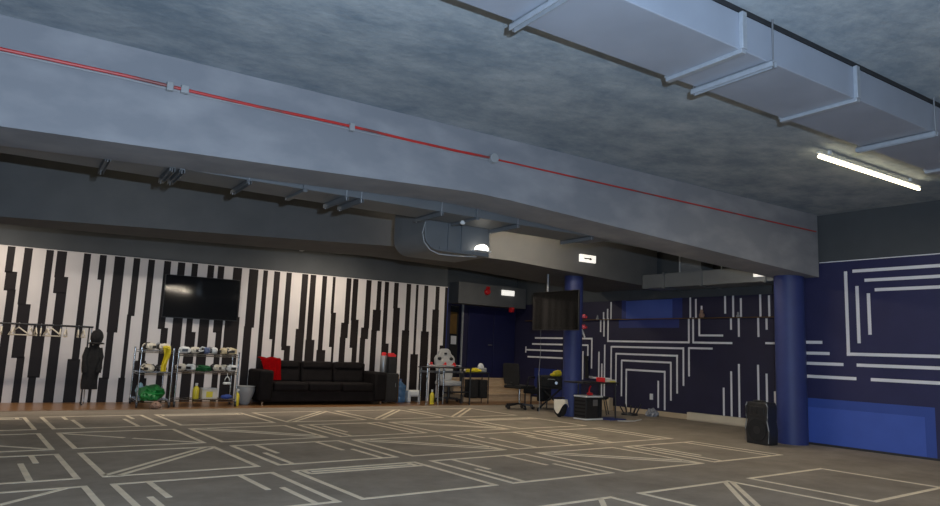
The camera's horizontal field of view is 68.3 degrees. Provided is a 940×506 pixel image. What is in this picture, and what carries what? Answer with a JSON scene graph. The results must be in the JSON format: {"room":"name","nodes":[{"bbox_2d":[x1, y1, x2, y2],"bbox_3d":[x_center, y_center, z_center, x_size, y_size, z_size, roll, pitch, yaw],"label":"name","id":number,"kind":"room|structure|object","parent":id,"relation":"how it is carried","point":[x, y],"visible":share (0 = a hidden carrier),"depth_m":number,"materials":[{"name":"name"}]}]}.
{"room":"entertainment venue","nodes":[
{"label":"entertainment venue","id":0,"kind":"room"},
{"bbox_2d":[0,224,448,402],"bbox_3d":[-6.777,0.932,12.305,14.630,3.370,0.206,7,-9,-31],"label":"wall","id":1,"kind":"structure","parent":0,"point":[294,305],"depth_m":13.08,"materials":[{"name":"white paint"}]},
{"bbox_2d":[161,274,240,320],"bbox_3d":[-5.107,0.862,13.194,1.360,0.800,0.098,7,-9,-31],"label":"television","id":2,"kind":"object","parent":1,"relation":"attached to","point":[188,297],"visible":1,"depth_m":13.14,"materials":[{"name":"black plastic"}]},
{"bbox_2d":[0,399,553,410],"bbox_3d":[-5.535,2.792,12.650,17.100,0.124,3.140,8,-10,-36],"label":"floor","id":3,"kind":"structure","parent":0,"point":[57,406],"depth_m":12.35,"materials":[{"name":"wood"}]},
{"bbox_2d":[0,322,93,404],"bbox_3d":[-7.296,1.802,11.262,1.950,1.316,0.400,7,-9,-31],"label":"rail","id":4,"kind":"object","parent":3,"relation":"on","point":[89,327],"visible":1,"depth_m":11.65,"materials":[{"name":"black metal"}]},
{"bbox_2d":[8,322,26,335],"bbox_3d":[-7.355,1.235,11.291,0.382,0.210,0.022,1,-8,12],"label":"clothes hanger","id":5,"kind":"object","parent":4,"relation":"hanging from","point":[19,322],"visible":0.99,"depth_m":11.27,"materials":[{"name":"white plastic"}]},
{"bbox_2d":[42,324,60,336],"bbox_3d":[-6.957,1.285,11.536,0.382,0.210,0.022,0,-8,18],"label":"clothes hanger","id":6,"kind":"object","parent":4,"relation":"hanging from","point":[53,324],"visible":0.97,"depth_m":11.52,"materials":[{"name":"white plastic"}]},
{"bbox_2d":[81,342,103,388],"bbox_3d":[-6.413,1.910,11.753,0.329,0.791,0.160,7,-9,-31],"label":"coat","id":7,"kind":"object","parent":4,"relation":"hanging from","point":[92,357],"visible":1,"depth_m":11.70,"materials":[{"name":"black fabric"}]},
{"bbox_2d":[88,329,103,344],"bbox_3d":[-6.383,1.445,11.856,0.250,0.289,0.250,7,-9,-31],"label":"hat","id":8,"kind":"object","parent":4,"relation":"hanging from","point":[97,335],"visible":0.98,"depth_m":11.79,"materials":[{"name":"black fabric"}]},
{"bbox_2d":[129,347,174,407],"bbox_3d":[-5.510,2.136,11.988,0.540,0.990,0.950,7,-9,-31],"label":"wire rack","id":9,"kind":"object","parent":3,"relation":"on","point":[141,350],"visible":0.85,"depth_m":11.75,"materials":[{"name":"silver metal"}]},
{"bbox_2d":[130,396,167,402],"bbox_3d":[-5.525,2.522,11.934,0.512,0.041,0.892,7,-9,-31],"label":"shelf","id":10,"kind":"object","parent":9,"relation":"attached to","point":[131,397],"depth_m":11.66,"materials":[{"name":"silver metal"}]},
{"bbox_2d":[143,342,155,349],"bbox_3d":[-5.434,1.575,11.733,0.205,0.131,0.208,2,-8,5],"label":"headset","id":11,"kind":"object","parent":9,"relation":"on","point":[150,346],"visible":1,"depth_m":11.66,"materials":[{"name":"white plastic"}]},
{"bbox_2d":[143,364,156,371],"bbox_3d":[-5.402,1.944,11.720,0.208,0.131,0.205,-2,-9,29],"label":"headset","id":12,"kind":"object","parent":9,"relation":"on","point":[148,368],"visible":1,"depth_m":11.65,"materials":[{"name":"white plastic"}]},
{"bbox_2d":[138,384,164,400],"bbox_3d":[-5.439,2.360,11.789,0.439,0.241,0.860,8,-10,-36],"label":"bag","id":13,"kind":"object","parent":9,"relation":"on","point":[153,392],"visible":1,"depth_m":11.60,"materials":[{"name":"plastic"}]},
{"bbox_2d":[133,370,170,374],"bbox_3d":[-5.507,2.071,11.998,0.512,0.041,0.892,7,-9,-31],"label":"shelf","id":14,"kind":"object","parent":9,"relation":"attached to","point":[139,371],"depth_m":11.78,"materials":[{"name":"silver metal"}]},
{"bbox_2d":[135,349,172,353],"bbox_3d":[-5.493,1.710,12.049,0.512,0.041,0.892,7,-9,-31],"label":"shelf","id":15,"kind":"object","parent":9,"relation":"attached to","point":[140,350],"depth_m":11.80,"materials":[{"name":"silver metal"}]},
{"bbox_2d":[156,364,166,371],"bbox_3d":[-5.290,1.964,11.830,0.205,0.131,0.208,6,-9,-24],"label":"headset","id":16,"kind":"object","parent":9,"relation":"on","point":[158,366],"visible":0.52,"depth_m":11.76,"materials":[{"name":"white plastic"}]},
{"bbox_2d":[157,343,170,349],"bbox_3d":[-5.261,1.604,11.886,0.205,0.131,0.208,-2,-9,26],"label":"headset","id":17,"kind":"object","parent":9,"relation":"on","point":[160,346],"visible":0.59,"depth_m":11.81,"materials":[{"name":"white plastic"}]},
{"bbox_2d":[161,345,170,371],"bbox_3d":[-5.159,1.785,11.739,0.142,0.434,0.229,7,-9,-31],"label":"cloth","id":18,"kind":"object","parent":9,"relation":"hanging from","point":[167,351],"visible":1,"depth_m":11.66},
{"bbox_2d":[149,401,161,408],"bbox_3d":[-5.191,2.505,11.432,0.187,0.122,0.212,8,-10,-36],"label":"bag","id":19,"kind":"object","parent":3,"relation":"on","point":[154,405],"visible":1,"depth_m":11.37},
{"bbox_2d":[170,350,239,406],"bbox_3d":[-4.729,2.234,12.352,1.060,0.960,0.510,7,-9,-31],"label":"wire rack","id":20,"kind":"object","parent":3,"relation":"on","point":[178,353],"visible":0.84,"depth_m":12.31,"materials":[{"name":"silver metal"}]},
{"bbox_2d":[175,363,185,370],"bbox_3d":[-5.058,1.997,12.178,0.208,0.131,0.205,0,-8,15],"label":"headset","id":21,"kind":"object","parent":20,"relation":"on","point":[181,366],"visible":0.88,"depth_m":12.09,"materials":[{"name":"white plastic"}]},
{"bbox_2d":[178,346,190,352],"bbox_3d":[-5.028,1.699,12.208,0.206,0.131,0.205,6,-9,-25],"label":"headset","id":22,"kind":"object","parent":20,"relation":"on","point":[183,349],"visible":0.94,"depth_m":12.13,"materials":[{"name":"white plastic"}]},
{"bbox_2d":[186,363,197,370],"bbox_3d":[-4.896,2.007,12.205,0.206,0.131,0.205,0,-8,18],"label":"headset","id":23,"kind":"object","parent":20,"relation":"on","point":[193,366],"visible":1,"depth_m":12.12,"materials":[{"name":"white plastic"}]},
{"bbox_2d":[190,346,200,352],"bbox_3d":[-4.923,1.722,12.344,0.205,0.131,0.208,0,-9,19],"label":"headset","id":24,"kind":"object","parent":20,"relation":"on","point":[193,349],"visible":0.9,"depth_m":12.27,"materials":[{"name":"white plastic"}]},
{"bbox_2d":[192,383,199,398],"bbox_3d":[-4.824,2.428,12.198,0.110,0.270,0.110,8,-10,-36],"label":"bottle","id":25,"kind":"object","parent":20,"relation":"on","point":[195,395],"visible":1,"depth_m":12.15,"materials":[{"name":"yellow plastic"}]},
{"bbox_2d":[170,398,234,401],"bbox_3d":[-4.744,2.604,12.300,1.032,0.041,0.452,7,-9,-31],"label":"shelf","id":26,"kind":"object","parent":20,"relation":"attached to","point":[171,399],"depth_m":12.20,"materials":[{"name":"silver metal"}]},
{"bbox_2d":[195,365,212,370],"bbox_3d":[-4.752,2.047,12.334,0.392,0.107,0.285,8,-10,-36],"label":"cloth","id":27,"kind":"object","parent":20,"relation":"on","point":[200,367],"visible":0.92,"depth_m":12.23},
{"bbox_2d":[199,346,210,353],"bbox_3d":[-4.738,1.733,12.366,0.205,0.131,0.208,5,-9,-21],"label":"headset","id":28,"kind":"object","parent":20,"relation":"on","point":[206,350],"visible":1,"depth_m":12.30,"materials":[{"name":"blue plastic"}]},
{"bbox_2d":[173,370,236,374],"bbox_3d":[-4.725,2.130,12.367,1.032,0.041,0.452,7,-9,-31],"label":"shelf","id":29,"kind":"object","parent":20,"relation":"attached to","point":[181,371],"depth_m":12.35,"materials":[{"name":"silver metal"}]},
{"bbox_2d":[175,353,237,357],"bbox_3d":[-4.713,1.833,12.409,1.032,0.041,0.452,7,-9,-31],"label":"shelf","id":30,"kind":"object","parent":20,"relation":"attached to","point":[188,354],"depth_m":12.40,"materials":[{"name":"silver metal"}]},
{"bbox_2d":[200,388,217,398],"bbox_3d":[-4.650,2.495,12.324,0.274,0.185,0.214,7,-9,-31],"label":"storage box","id":31,"kind":"object","parent":20,"relation":"on","point":[205,393],"visible":1,"depth_m":12.24,"materials":[{"name":"white plastic"}]},
{"bbox_2d":[209,347,217,353],"bbox_3d":[-4.664,1.759,12.528,0.205,0.131,0.206,5,-9,-20],"label":"headset","id":32,"kind":"object","parent":20,"relation":"on","point":[213,350],"visible":0.79,"depth_m":12.46,"materials":[{"name":"white plastic"}]},
{"bbox_2d":[210,364,221,370],"bbox_3d":[-4.572,2.051,12.421,0.205,0.131,0.208,2,-8,-1],"label":"headset","id":33,"kind":"object","parent":20,"relation":"on","point":[215,367],"visible":0.99,"depth_m":12.35,"materials":[{"name":"white plastic"}]},
{"bbox_2d":[219,347,231,353],"bbox_3d":[-4.427,1.770,12.543,0.205,0.131,0.206,9,-10,-40],"label":"headset","id":34,"kind":"object","parent":20,"relation":"on","point":[227,350],"visible":1,"depth_m":12.47,"materials":[{"name":"beige plastic"}]},
{"bbox_2d":[221,394,231,398],"bbox_3d":[-4.365,2.574,12.422,0.215,0.079,0.131,8,-10,-36],"label":"pouch","id":35,"kind":"object","parent":20,"relation":"on","point":[226,396],"visible":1,"depth_m":12.38,"materials":[{"name":"fabric"}]},
{"bbox_2d":[225,364,236,370],"bbox_3d":[-4.330,2.078,12.543,0.205,0.131,0.206,-5,-11,41],"label":"headset","id":36,"kind":"object","parent":20,"relation":"on","point":[229,367],"visible":0.99,"depth_m":12.47,"materials":[{"name":"white plastic"}]},
{"bbox_2d":[229,347,236,354],"bbox_3d":[-4.371,1.791,12.671,0.206,0.131,0.205,7,-9,-29],"label":"headset","id":37,"kind":"object","parent":20,"relation":"on","point":[234,351],"visible":0.75,"depth_m":12.61,"materials":[{"name":"beige plastic"}]},
{"bbox_2d":[233,389,239,405],"bbox_3d":[-4.210,2.606,12.508,0.090,0.300,0.105,8,-10,-36],"label":"spray bottle","id":38,"kind":"object","parent":3,"relation":"on","point":[237,395],"visible":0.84,"depth_m":12.48,"materials":[{"name":"yellow plastic"}]},
{"bbox_2d":[237,385,254,404],"bbox_3d":[-4.187,2.642,12.884,0.352,0.337,0.352,8,-10,-36],"label":"waste bin","id":39,"kind":"object","parent":3,"relation":"on","point":[246,392],"visible":0.94,"depth_m":12.77,"materials":[{"name":"grey plastic"}]},
{"bbox_2d":[247,360,386,404],"bbox_3d":[-3.020,2.582,13.834,2.600,0.821,0.860,7,-9,-31],"label":"sofa","id":40,"kind":"object","parent":3,"relation":"on","point":[303,381],"visible":0.94,"depth_m":13.70,"materials":[{"name":"black leather"}]},
{"bbox_2d":[258,356,280,379],"bbox_3d":[-3.909,2.246,13.505,0.408,0.438,0.345,7,-9,-31],"label":"throw","id":41,"kind":"object","parent":40,"relation":"on","point":[269,363],"visible":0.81,"depth_m":13.46,"materials":[{"name":"fabric"}]},
{"bbox_2d":[273,360,299,380],"bbox_3d":[-3.710,2.341,13.700,0.668,0.436,0.248,7,-9,-31],"label":"cushion","id":42,"kind":"object","parent":40,"relation":"on","point":[290,370],"depth_m":13.68,"materials":[{"name":"black leather"}]},
{"bbox_2d":[273,381,307,390],"bbox_3d":[-3.534,2.567,13.368,0.668,0.170,0.620,7,-9,-31],"label":"seat cushion","id":43,"kind":"object","parent":40,"relation":"on","point":[277,385],"depth_m":13.12,"materials":[{"name":"black leather"}]},
{"bbox_2d":[299,361,331,381],"bbox_3d":[-3.135,2.414,14.054,0.668,0.436,0.248,7,-9,-31],"label":"cushion","id":44,"kind":"object","parent":40,"relation":"on","point":[308,370],"depth_m":13.95,"materials":[{"name":"black leather"}]},
{"bbox_2d":[301,381,341,391],"bbox_3d":[-2.959,2.640,13.723,0.668,0.170,0.620,7,-9,-31],"label":"seat cushion","id":45,"kind":"object","parent":40,"relation":"on","point":[312,386],"depth_m":13.48,"materials":[{"name":"black leather"}]},
{"bbox_2d":[332,362,362,381],"bbox_3d":[-2.559,2.487,14.409,0.668,0.436,0.248,7,-9,-31],"label":"cushion","id":46,"kind":"object","parent":40,"relation":"on","point":[341,371],"depth_m":14.30,"materials":[{"name":"black leather"}]},
{"bbox_2d":[335,381,373,391],"bbox_3d":[-2.383,2.713,14.077,0.668,0.170,0.620,7,-9,-31],"label":"seat cushion","id":47,"kind":"object","parent":40,"relation":"on","point":[345,386],"depth_m":13.85,"materials":[{"name":"black leather"}]},
{"bbox_2d":[382,373,398,401],"bbox_3d":[-1.751,2.831,14.623,0.355,0.590,0.431,7,-9,-31],"label":"base cabinet","id":48,"kind":"object","parent":3,"relation":"on","point":[392,384],"visible":0.64,"depth_m":14.47,"materials":[{"name":"black wood"}]},
{"bbox_2d":[380,352,386,372],"bbox_3d":[-1.830,2.316,14.651,0.140,0.430,0.140,8,-10,-36],"label":"canister","id":49,"kind":"object","parent":48,"relation":"on","point":[383,358],"visible":0.83,"depth_m":14.59,"materials":[{"name":"silver metal"}]},
{"bbox_2d":[386,353,396,372],"bbox_3d":[-1.676,2.341,14.745,0.175,0.420,0.200,7,-9,-31],"label":"case","id":50,"kind":"object","parent":48,"relation":"on","point":[391,359],"visible":0.92,"depth_m":14.66,"materials":[{"name":"plastic"}]},
{"bbox_2d":[398,379,405,402],"bbox_3d":[-1.517,2.963,14.940,0.270,0.495,0.270,8,-10,-36],"label":"water bottle","id":51,"kind":"object","parent":3,"relation":"on","point":[402,387],"visible":0.59,"depth_m":14.83,"materials":[{"name":"blue plastic"}]},
{"bbox_2d":[405,390,420,402],"bbox_3d":[-1.241,3.107,15.037,0.310,0.260,0.200,7,-9,-31],"label":"appliance","id":52,"kind":"object","parent":3,"relation":"on","point":[411,395],"visible":0.75,"depth_m":14.95,"materials":[{"name":"plastic"}]},
{"bbox_2d":[429,389,433,403],"bbox_3d":[-0.815,3.073,14.822,0.100,0.300,0.100,8,-10,-36],"label":"bottle","id":53,"kind":"object","parent":3,"relation":"on","point":[431,399],"visible":1,"depth_m":14.78,"materials":[{"name":"yellow plastic"}]},
{"bbox_2d":[418,363,472,404],"bbox_3d":[-0.537,2.797,14.792,1.120,0.860,0.400,7,-9,-31],"label":"glass desk","id":54,"kind":"object","parent":3,"relation":"on","point":[428,365],"visible":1,"depth_m":14.75,"materials":[{"name":"black metal"}]},
{"bbox_2d":[447,391,468,392],"bbox_3d":[-0.260,3.001,14.943,0.370,0.020,0.340,7,-9,-31],"label":"shelf","id":55,"kind":"object","parent":54,"relation":"attached to","point":[447,391],"depth_m":14.88,"materials":[{"name":"black plastic"}]},
{"bbox_2d":[434,349,464,402],"bbox_3d":[-0.480,2.749,15.579,0.660,1.179,0.608,7,-9,-31],"label":"gaming chair","id":56,"kind":"object","parent":3,"relation":"on","point":[444,355],"visible":0.83,"depth_m":15.68,"materials":[{"name":"grey leather"}]},
{"bbox_2d":[462,372,489,403],"bbox_3d":[0.132,3.009,15.473,0.520,0.685,0.300,7,-9,-31],"label":"cart","id":57,"kind":"object","parent":3,"relation":"on","point":[479,387],"visible":0.88,"depth_m":15.39,"materials":[{"name":"metal"}]},
{"bbox_2d":[466,368,481,371],"bbox_3d":[0.094,2.613,15.463,0.435,0.092,0.148,8,-10,-36],"label":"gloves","id":58,"kind":"object","parent":57,"relation":"on","point":[473,369],"visible":0.8,"depth_m":15.40,"materials":[{"name":"plastic"}]},
{"bbox_2d":[478,363,486,371],"bbox_3d":[0.243,2.588,15.628,0.220,0.200,0.180,7,-9,-31],"label":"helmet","id":59,"kind":"object","parent":57,"relation":"on","point":[480,366],"visible":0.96,"depth_m":15.58,"materials":[{"name":"grey plastic"}]},
{"bbox_2d":[444,377,529,401],"bbox_3d":[0.428,3.286,16.721,2.170,0.510,0.760,8,-10,-36],"label":"wooden steps","id":60,"kind":"structure","parent":3,"relation":"on","point":[497,391],"depth_m":16.66,"materials":[{"name":"brown wood"}]},
{"bbox_2d":[0,153,656,291],"bbox_3d":[-3.092,-0.361,10.347,16.132,1.110,1.943,8,-10,-36],"label":"ceiling beam","id":61,"kind":"structure","parent":0,"point":[34,192],"depth_m":9.80,"materials":[{"name":"grey paint"}]},
{"bbox_2d":[532,274,579,329],"bbox_3d":[1.666,0.815,13.140,0.145,1.300,1.240,8,-10,-36],"label":"television","id":62,"kind":"object","parent":61,"relation":"hanging from","point":[552,310],"visible":0.96,"depth_m":13.02,"materials":[{"name":"black plastic"}]},
{"bbox_2d":[539,330,540,408],"bbox_3d":[1.346,2.292,13.322,0.032,1.595,0.153,0,-8,14],"label":"wire","id":63,"kind":"object","parent":62,"relation":"hanging from","point":[540,330],"visible":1,"depth_m":13.27,"materials":[{"name":"grey plastic"}]},
{"bbox_2d":[579,254,595,263],"bbox_3d":[2.242,0.110,13.207,0.400,0.140,0.044,7,-10,-33],"label":"exit sign","id":64,"kind":"object","parent":61,"relation":"attached to","point":[582,258],"visible":1,"depth_m":13.18,"materials":[{"name":"white"}]},
{"bbox_2d":[0,15,818,277],"bbox_3d":[-1.244,-0.837,6.534,14.980,1.090,0.620,7,-10,-33],"label":"ceiling beam","id":65,"kind":"structure","parent":0,"point":[46,107],"depth_m":6.26,"materials":[{"name":"grey paint"}]},
{"bbox_2d":[0,47,815,231],"bbox_3d":[-0.619,-1.084,6.563,13.800,0.100,0.055,7,-10,-33],"label":"pipe","id":66,"kind":"object","parent":65,"relation":"attached to","point":[493,158],"visible":1,"depth_m":5.92,"materials":[{"name":"metal"}]},
{"bbox_2d":[0,0,939,251],"bbox_3d":[0.014,-1.500,5.959,17.100,0.200,21.200,8,-10,-36],"label":"ceiling","id":67,"kind":"structure","parent":0,"point":[456,63],"depth_m":5.55,"materials":[{"name":"paint"}]},
{"bbox_2d":[0,146,609,244],"bbox_3d":[-2.843,-1.079,6.205,10.900,0.790,0.580,7,-10,-33],"label":"air duct","id":68,"kind":"object","parent":67,"relation":"hanging from","point":[422,210],"visible":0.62,"depth_m":7.05,"materials":[{"name":"metal"}]},
{"bbox_2d":[394,214,489,261],"bbox_3d":[-0.353,-0.259,8.693,0.920,0.600,0.820,7,-10,-33],"label":"air duct","id":69,"kind":"object","parent":67,"relation":"hanging from","point":[440,237],"depth_m":8.41,"materials":[{"name":"metal"}]},
{"bbox_2d":[422,222,476,256],"bbox_3d":[-0.239,-0.146,8.226,0.768,0.368,0.016,7,-10,-33],"label":"cable loop","id":70,"kind":"object","parent":69,"relation":"hanging from","point":[424,222],"visible":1,"depth_m":8.12,"materials":[{"name":"grey plastic"}]},
{"bbox_2d":[472,244,490,252],"bbox_3d":[0.136,-0.058,8.450,0.220,0.087,0.120,7,-10,-33],"label":"lamp","id":71,"kind":"object","parent":69,"relation":"attached to","point":[482,248],"visible":1,"depth_m":8.40,"materials":[{"name":"glass"}]},
{"bbox_2d":[474,244,488,250],"bbox_3d":[0.142,-0.065,8.443,0.157,0.075,0.100,7,-10,-33],"label":"diffuser","id":72,"kind":"object","parent":71,"relation":"attached to","point":[482,247],"depth_m":8.40,"materials":[{"name":"beige"}]},
{"bbox_2d":[458,0,939,174],"bbox_3d":[1.444,-1.377,4.537,13.000,0.330,0.650,7,-10,-33],"label":"air duct","id":73,"kind":"object","parent":67,"relation":"hanging from","point":[719,47],"visible":1,"depth_m":4.65,"materials":[{"name":"metal"}]},
{"bbox_2d":[642,256,773,290],"bbox_3d":[4.687,0.189,12.758,0.625,0.870,3.320,8,-10,-36],"label":"air duct","id":74,"kind":"object","parent":67,"relation":"hanging from","point":[692,274],"visible":0.48,"depth_m":12.98,"materials":[{"name":"metal"}]},
{"bbox_2d":[817,150,920,190],"bbox_3d":[4.469,-0.917,7.691,2.150,0.118,0.037,7,-10,-33],"label":"ceiling light","id":75,"kind":"object","parent":67,"relation":"attached to","point":[863,169],"visible":1,"depth_m":7.62,"materials":[{"name":"white plastic"}]},
{"bbox_2d":[0,404,939,505],"bbox_3d":[0.636,1.878,4.454,17.100,0.122,18.660,8,-10,-36],"label":"floor","id":76,"kind":"structure","parent":0,"point":[443,455],"depth_m":7.19,"materials":[{"name":"carpet"}]},
{"bbox_2d":[503,363,534,409],"bbox_3d":[1.023,2.772,14.433,0.612,0.929,0.601,-6,-11,44],"label":"office chair","id":77,"kind":"object","parent":76,"relation":"on","point":[511,372],"visible":1,"depth_m":14.29,"materials":[{"name":"black fabric"}]},
{"bbox_2d":[523,375,550,408],"bbox_3d":[1.437,2.962,14.830,0.480,0.700,0.540,-1,-9,25],"label":"armchair","id":78,"kind":"object","parent":76,"relation":"on","point":[543,396],"visible":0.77,"depth_m":14.62,"materials":[{"name":"fabric"}]},
{"bbox_2d":[537,387,561,410],"bbox_3d":[1.657,2.993,14.182,0.559,0.475,0.420,1,-8,6],"label":"folding stand","id":79,"kind":"object","parent":76,"relation":"on","point":[542,388],"visible":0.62,"depth_m":14.06,"materials":[{"name":"black metal"}]},
{"bbox_2d":[540,375,561,387],"bbox_3d":[1.667,2.640,14.202,0.440,0.230,0.340,1,-8,6],"label":"case","id":80,"kind":"object","parent":79,"relation":"on","point":[546,381],"visible":1,"depth_m":14.07,"materials":[{"name":"plastic"}]},
{"bbox_2d":[550,370,561,375],"bbox_3d":[1.760,2.460,14.197,0.302,0.132,0.162,8,-10,-36],"label":"bundle","id":81,"kind":"object","parent":80,"relation":"on","point":[557,372],"visible":1,"depth_m":14.14,"materials":[{"name":"fabric"}]},
{"bbox_2d":[554,397,566,416],"bbox_3d":[1.686,2.863,12.885,0.242,0.370,0.198,2,-8,4],"label":"bag","id":82,"kind":"object","parent":76,"relation":"on","point":[563,410],"visible":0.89,"depth_m":12.81,"materials":[{"name":"fabric"}]},
{"bbox_2d":[554,399,568,412],"bbox_3d":[1.687,2.834,12.798,0.276,0.257,0.112,1,-8,6],"label":"cloth","id":83,"kind":"object","parent":82,"relation":"on","point":[558,403],"visible":1,"depth_m":12.80,"materials":[{"name":"fabric"}]},
{"bbox_2d":[573,395,602,419],"bbox_3d":[2.166,2.824,12.689,0.440,0.430,0.320,8,-10,-36],"label":"computer tower","id":84,"kind":"object","parent":76,"relation":"on","point":[586,407],"visible":0.93,"depth_m":12.56,"materials":[{"name":"black metal"}]},
{"bbox_2d":[574,400,584,416],"bbox_3d":[1.991,2.812,12.559,0.005,0.285,0.260,8,-10,-36],"label":"vent","id":85,"kind":"object","parent":84,"relation":"attached to","point":[579,405],"depth_m":12.57,"materials":[{"name":"black"}]},
{"bbox_2d":[598,399,601,416],"bbox_3d":[2.368,2.832,12.651,0.090,0.320,0.005,8,-10,-36],"label":"grille","id":86,"kind":"object","parent":84,"relation":"attached to","point":[599,400],"depth_m":12.65,"materials":[{"name":"black"}]},
{"bbox_2d":[564,381,626,420],"bbox_3d":[2.306,2.710,12.733,1.140,0.680,0.500,8,-10,-36],"label":"side table","id":87,"kind":"object","parent":76,"relation":"on","point":[578,382],"visible":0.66,"depth_m":12.71,"materials":[{"name":"black plastic"}]},
{"bbox_2d":[596,377,615,381],"bbox_3d":[2.522,2.352,12.858,0.330,0.080,0.187,9,-10,-39],"label":"box","id":88,"kind":"object","parent":87,"relation":"on","point":[598,379],"visible":0.99,"depth_m":12.78,"materials":[{"name":"plastic"}]},
{"bbox_2d":[602,396,608,414],"bbox_3d":[2.577,3.050,13.875,0.382,0.352,0.320,0,-9,19],"label":"stool","id":89,"kind":"object","parent":76,"relation":"on","point":[603,397],"visible":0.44,"depth_m":13.72,"materials":[{"name":"black metal"}]},
{"bbox_2d":[602,398,612,410],"bbox_3d":[2.963,3.277,15.061,0.125,0.270,0.280,8,-10,-36],"label":"block","id":90,"kind":"object","parent":76,"relation":"on","point":[610,400],"visible":0.6,"depth_m":14.96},
{"bbox_2d":[619,404,641,415],"bbox_3d":[3.236,3.161,14.003,0.371,0.225,0.338,-4,-10,39],"label":"stand","id":91,"kind":"object","parent":76,"relation":"on","point":[630,413],"visible":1,"depth_m":13.99,"materials":[{"name":"black metal"}]},
{"bbox_2d":[645,408,658,416],"bbox_3d":[3.646,3.183,13.855,0.297,0.171,0.300,1,-8,7],"label":"clear bag","id":92,"kind":"object","parent":76,"relation":"on","point":[652,412],"visible":1,"depth_m":13.76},
{"bbox_2d":[745,400,777,445],"bbox_3d":[4.199,2.428,9.949,0.266,0.615,0.408,7,-9,-29],"label":"loudspeaker","id":93,"kind":"object","parent":76,"relation":"on","point":[761,428],"visible":1,"depth_m":9.85,"materials":[{"name":"black plastic"}]},
{"bbox_2d":[748,419,765,440],"bbox_3d":[4.089,2.522,9.874,0.012,0.310,0.310,7,-9,-29],"label":"grille","id":94,"kind":"object","parent":93,"relation":"attached to","point":[756,427],"depth_m":9.86,"materials":[{"name":"black fabric"}]},
{"bbox_2d":[444,267,516,392],"bbox_3d":[0.077,1.900,17.215,2.650,3.370,0.160,8,-10,-36],"label":"wall","id":95,"kind":"structure","parent":0,"point":[454,274],"depth_m":17.04,"materials":[{"name":"paint"}]},
{"bbox_2d":[449,305,463,376],"bbox_3d":[-0.379,2.119,16.815,0.360,1.750,0.190,8,-10,-36],"label":"door","id":96,"kind":"structure","parent":95,"relation":"in","point":[452,347],"depth_m":16.87,"materials":[{"name":"black"}]},
{"bbox_2d":[450,312,456,333],"bbox_3d":[-0.406,1.702,16.882,0.200,0.530,0.015,8,-10,-36],"label":"poster","id":97,"kind":"object","parent":96,"relation":"attached to","point":[453,315],"visible":1,"depth_m":16.87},
{"bbox_2d":[451,336,455,343],"bbox_3d":[-0.401,2.115,16.829,0.160,0.200,0.007,8,-10,-36],"label":"paper notice","id":98,"kind":"object","parent":96,"relation":"attached to","point":[453,338],"visible":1,"depth_m":16.82,"materials":[{"name":"grey"}]},
{"bbox_2d":[466,308,514,377],"bbox_3d":[0.555,2.272,17.385,1.500,1.680,0.086,8,-10,-36],"label":"door","id":99,"kind":"structure","parent":95,"relation":"in","point":[485,334],"depth_m":17.37,"materials":[{"name":"blue metal"}]},
{"bbox_2d":[449,282,525,308],"bbox_3d":[0.466,1.071,17.248,2.120,0.510,0.380,8,-10,-36],"label":"beam","id":100,"kind":"structure","parent":0,"point":[463,293],"depth_m":16.94,"materials":[{"name":"grey paint"}]},
{"bbox_2d":[484,287,489,294],"bbox_3d":[0.437,0.930,16.959,0.166,0.213,0.065,8,-10,-36],"label":"bell","id":101,"kind":"object","parent":100,"relation":"attached to","point":[487,291],"visible":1,"depth_m":16.93,"materials":[{"name":"red"}]},
{"bbox_2d":[501,290,514,295],"bbox_3d":[0.949,1.004,17.349,0.380,0.130,0.040,7,-9,-31],"label":"exit sign","id":102,"kind":"object","parent":100,"relation":"attached to","point":[503,292],"visible":1,"depth_m":17.32,"materials":[{"name":"white"}]},
{"bbox_2d":[562,275,582,416],"bbox_3d":[1.987,1.765,13.402,0.360,2.720,0.360,8,-10,-36],"label":"column","id":103,"kind":"structure","parent":0,"point":[572,339],"depth_m":13.23,"materials":[{"name":"blue paint"}]},
{"bbox_2d":[514,252,776,421],"bbox_3d":[3.722,1.695,14.741,0.284,3.370,8.500,8,-10,-36],"label":"wall","id":104,"kind":"structure","parent":0,"point":[715,366],"depth_m":14.08,"materials":[{"name":"blue"}]},
{"bbox_2d":[584,356,588,377],"bbox_3d":[2.646,2.588,15.743,0.036,0.503,0.138,8,-10,-36],"label":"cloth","id":105,"kind":"object","parent":104,"relation":"hanging from","point":[585,357],"visible":1,"depth_m":15.73,"materials":[{"name":"fabric"}]},
{"bbox_2d":[532,397,686,418],"bbox_3d":[3.774,3.260,14.104,0.030,0.100,7.500,8,-10,-36],"label":"baseboard","id":106,"kind":"structure","parent":104,"relation":"attached to","point":[641,411],"depth_m":14.31,"materials":[{"name":"wood"}]},
{"bbox_2d":[531,316,773,320],"bbox_3d":[3.750,1.388,14.545,0.140,0.015,7.700,8,-10,-36],"label":"trim","id":107,"kind":"structure","parent":104,"relation":"attached to","point":[768,316],"depth_m":13.72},
{"bbox_2d":[686,412,747,426],"bbox_3d":[4.884,3.055,12.524,0.105,0.150,2.220,8,-10,-36],"label":"trim","id":108,"kind":"structure","parent":104,"relation":"attached to","point":[710,418],"depth_m":12.86,"materials":[{"name":"wood"}]},
{"bbox_2d":[773,275,808,445],"bbox_3d":[4.765,1.496,10.296,0.424,2.600,0.424,8,-10,-36],"label":"column","id":109,"kind":"structure","parent":0,"point":[789,290],"depth_m":10.13,"materials":[{"name":"blue paint"}]},
{"bbox_2d":[804,200,939,458],"bbox_3d":[8.999,0.732,6.456,1.631,3.370,11.620,8,-10,-36],"label":"wall","id":110,"kind":"structure","parent":0,"point":[872,309],"depth_m":9.58,"materials":[{"name":"blue"}]},
{"bbox_2d":[809,442,939,460],"bbox_3d":[8.347,2.280,5.654,0.012,0.030,11.400,8,-10,-36],"label":"baseboard","id":111,"kind":"structure","parent":110,"relation":"attached to","point":[812,443],"depth_m":9.41,"materials":[{"name":"grey"}]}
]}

